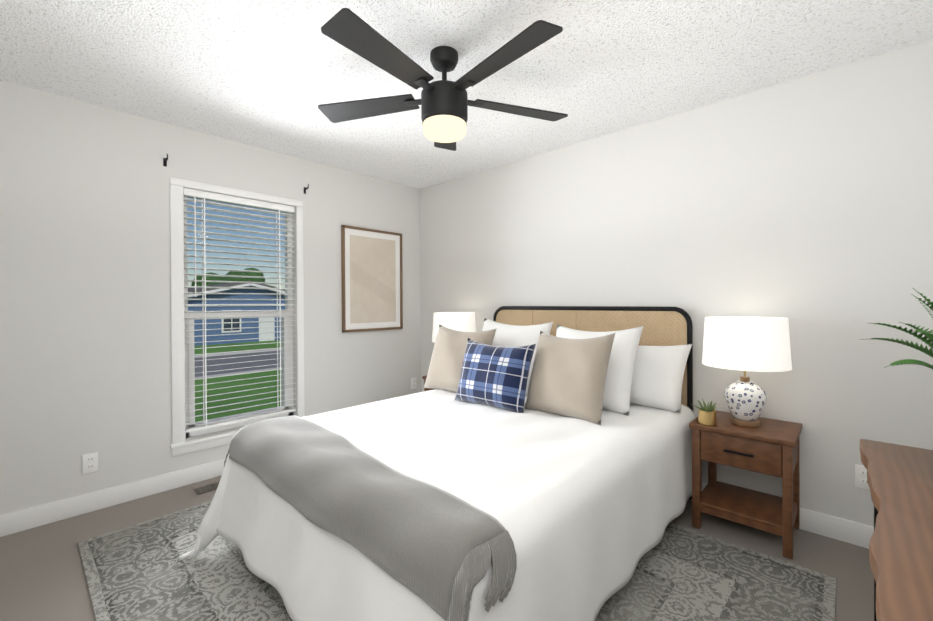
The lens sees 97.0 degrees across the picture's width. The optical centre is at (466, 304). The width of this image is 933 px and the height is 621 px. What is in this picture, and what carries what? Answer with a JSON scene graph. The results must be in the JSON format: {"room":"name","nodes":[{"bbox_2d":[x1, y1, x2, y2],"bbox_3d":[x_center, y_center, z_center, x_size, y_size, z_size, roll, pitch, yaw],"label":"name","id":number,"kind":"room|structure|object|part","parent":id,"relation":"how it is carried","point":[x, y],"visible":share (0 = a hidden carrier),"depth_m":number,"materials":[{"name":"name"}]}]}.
{"room":"bedroom","nodes":[
{"label":"bedroom","id":0,"kind":"room"},
{"bbox_2d":[0,80,420,514],"bbox_3d":[-1.700,0.010,3.170,0.150,2.440,3.700,0,0,43],"label":"wall","id":1,"kind":"structure","parent":0,"point":[85,314],"depth_m":2.56,"materials":[{"name":"white paint"}]},
{"bbox_2d":[82,452,98,473],"bbox_3d":[-2.244,0.946,2.463,0.008,0.115,0.072,0,0,43],"label":"outlet","id":2,"kind":"object","parent":1,"relation":"attached to","point":[90,462],"visible":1,"depth_m":2.46,"materials":[{"name":"white plastic"}]},
{"bbox_2d":[0,458,225,536],"bbox_3d":[-1.637,1.172,3.115,0.014,0.115,3.330,0,0,43],"label":"baseboard","id":3,"kind":"structure","parent":1,"relation":"attached to","point":[32,517],"depth_m":2.50,"materials":[{"name":"white paint"}]},
{"bbox_2d":[163,154,167,166],"bbox_3d":[-1.974,-0.951,2.713,0.070,0.068,0.018,0,0,43],"label":"curtain rod bracket","id":4,"kind":"object","parent":1,"relation":"attached to","point":[165,165],"depth_m":2.73,"materials":[{"name":"black metal"}]},
{"bbox_2d":[170,177,305,455],"bbox_3d":[-1.700,0.079,3.125,0.161,1.867,0.937,0,0,43],"label":"window","id":5,"kind":"structure","parent":1,"relation":"in","point":[180,369],"depth_m":2.91,"materials":[{"name":"white paint"}]},
{"bbox_2d":[183,188,295,432],"bbox_3d":[-1.685,0.039,3.124,0.066,1.683,0.771,0,0,43],"label":"window blinds","id":6,"kind":"object","parent":5,"relation":"attached to","point":[199,194],"visible":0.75,"depth_m":3.08,"materials":[{"name":"white plastic"}]},
{"bbox_2d":[341,225,402,332],"bbox_3d":[-0.880,-0.233,3.920,0.028,0.958,0.667,0,0,43],"label":"framed picture","id":7,"kind":"object","parent":1,"relation":"attached to","point":[372,279],"visible":1,"depth_m":3.90,"materials":[{"name":"beige paper"}]},
{"bbox_2d":[411,377,415,388],"bbox_3d":[-0.549,0.819,4.292,0.008,0.115,0.072,0,0,43],"label":"outlet","id":8,"kind":"object","parent":1,"relation":"attached to","point":[413,383],"visible":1,"depth_m":4.29,"materials":[{"name":"white plastic"}]},
{"bbox_2d":[0,476,873,620],"bbox_3d":[-0.234,1.288,1.822,4.430,0.120,4.000,0,0,43],"label":"floor","id":9,"kind":"structure","parent":0,"point":[42,576],"depth_m":2.02,"materials":[{"name":"beige carpet"}]},
{"bbox_2d":[193,481,219,494],"bbox_3d":[-1.673,1.226,2.815,0.110,0.010,0.300,0,0,43],"label":"floor vent","id":10,"kind":"object","parent":9,"relation":"in","point":[206,488],"visible":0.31,"depth_m":2.75,"materials":[{"name":"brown metal"}]},
{"bbox_2d":[422,375,432,390],"bbox_3d":[-0.096,0.925,3.721,0.454,0.562,0.405,0,0,43],"label":"nightstand","id":11,"kind":"object","parent":9,"relation":"on","point":[424,378],"visible":0.06,"depth_m":3.71,"materials":[{"name":"brown wood"}]},
{"bbox_2d":[432,312,475,342],"bbox_3d":[-0.108,0.358,3.709,0.400,0.571,0.400,0,0,43],"label":"table lamp","id":12,"kind":"object","parent":11,"relation":"on","point":[462,321],"visible":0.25,"depth_m":3.55,"materials":[{"name":"white fabric"}]},
{"bbox_2d":[78,500,836,620],"bbox_3d":[-0.186,1.222,1.975,2.878,0.010,2.250,0,0,43],"label":"rug","id":13,"kind":"object","parent":9,"relation":"on","point":[139,572],"visible":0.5,"depth_m":1.80,"materials":[{"name":"grey fabric"}]},
{"bbox_2d":[179,306,701,620],"bbox_3d":[0.068,0.616,2.218,1.840,1.194,2.342,0,0,43],"label":"bed","id":14,"kind":"object","parent":13,"relation":"on","point":[525,463],"visible":1,"depth_m":1.71,"materials":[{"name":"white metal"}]},
{"bbox_2d":[224,415,516,620],"bbox_3d":[-0.515,0.871,1.669,1.731,0.537,0.379,0,0,43],"label":"throw blanket","id":15,"kind":"object","parent":14,"relation":"on","point":[347,526],"depth_m":1.38,"materials":[{"name":"grey fabric"}]},
{"bbox_2d":[424,324,496,391],"bbox_3d":[-0.054,0.394,2.996,0.510,0.500,0.193,2,-19,34],"label":"pillow","id":16,"kind":"object","parent":14,"relation":"on","point":[445,367],"depth_m":2.95,"materials":[{"name":"fabric"}]},
{"bbox_2d":[524,331,614,424],"bbox_3d":[0.579,0.393,2.369,0.187,0.500,0.510,27,-19,-38],"label":"pillow","id":17,"kind":"object","parent":14,"relation":"on","point":[568,377],"depth_m":2.27,"materials":[{"name":"fabric"}]},
{"bbox_3d":[0.822,0.608,3.094,1.582,1.194,0.030,0,0,43],"label":"headboard","id":18,"kind":"part","parent":14,"relation":"part of","materials":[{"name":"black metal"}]},
{"bbox_2d":[689,411,801,558],"bbox_3d":[1.510,0.923,2.233,0.454,0.562,0.405,0,0,43],"label":"nightstand","id":19,"kind":"object","parent":9,"relation":"on","point":[768,446],"visible":0.94,"depth_m":2.14,"materials":[{"name":"brown wood"}]},
{"bbox_2d":[691,398,716,425],"bbox_3d":[1.284,0.576,2.235,0.132,0.133,0.138,0,0,43],"label":"potted plant","id":20,"kind":"object","parent":19,"relation":"on","point":[707,415],"visible":1,"depth_m":2.20,"materials":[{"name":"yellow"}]},
{"bbox_2d":[702,317,791,426],"bbox_3d":[1.498,0.356,2.220,0.400,0.571,0.400,0,0,43],"label":"table lamp","id":21,"kind":"object","parent":19,"relation":"on","point":[757,344],"visible":1,"depth_m":2.10,"materials":[{"name":"white ceramic with navy pattern"},{"name":"white fabric"},{"name":"wood"}]},
{"bbox_2d":[860,439,932,620],"bbox_3d":[1.090,0.845,0.796,0.463,0.759,1.300,0,0,43],"label":"console table","id":22,"kind":"object","parent":9,"relation":"on","point":[900,480],"visible":1,"depth_m":0.86,"materials":[{"name":"brown wood"}]},
{"bbox_2d":[860,288,932,368],"bbox_3d":[1.403,0.205,1.181,0.398,0.513,0.433,0,0,43],"label":"plant","id":23,"kind":"object","parent":22,"relation":"on","point":[929,335],"visible":1,"depth_m":1.24,"materials":[{"name":"green plant"}]},
{"bbox_2d":[0,0,932,188],"bbox_3d":[-0.247,-1.272,1.811,4.430,0.120,4.000,0,0,43],"label":"ceiling","id":24,"kind":"structure","parent":0,"point":[272,75],"depth_m":2.05,"materials":[{"name":"white paint"}]},
{"bbox_2d":[318,8,567,150],"bbox_3d":[-0.104,-1.013,1.967,1.282,0.399,1.285,0,0,43],"label":"ceiling fan","id":25,"kind":"object","parent":24,"relation":"hanging from","point":[444,103],"visible":1,"depth_m":1.89,"materials":[{"name":"black metal"}]},
{"bbox_2d":[420,39,932,526],"bbox_3d":[0.966,-0.004,3.119,4.130,2.440,0.150,0,0,43],"label":"wall","id":26,"kind":"structure","parent":0,"point":[804,205],"depth_m":2.33,"materials":[{"name":"white paint"}]},
{"bbox_2d":[701,482,873,548],"bbox_3d":[0.917,1.159,3.063,3.830,0.115,0.014,0,0,43],"label":"baseboard","id":27,"kind":"structure","parent":26,"relation":"attached to","point":[844,530],"depth_m":2.13,"materials":[{"name":"white paint"}]},
{"bbox_2d":[855,464,869,489],"bbox_3d":[1.994,0.865,2.064,0.072,0.115,0.008,0,0,43],"label":"outlet","id":28,"kind":"object","parent":26,"relation":"attached to","point":[860,476],"visible":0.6,"depth_m":2.07,"materials":[{"name":"white plastic"}]},
{"label":"outside","id":29,"kind":"structure","parent":0,"visible":0},
{"bbox_2d":[188,268,284,421],"bbox_3d":[-29.231,-1.018,39.996,89.400,7.867,100.000,0,0,43],"label":"outdoor view","id":30,"kind":"object","parent":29,"point":[217,361],"depth_m":24.41,"materials":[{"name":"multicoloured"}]}
]}

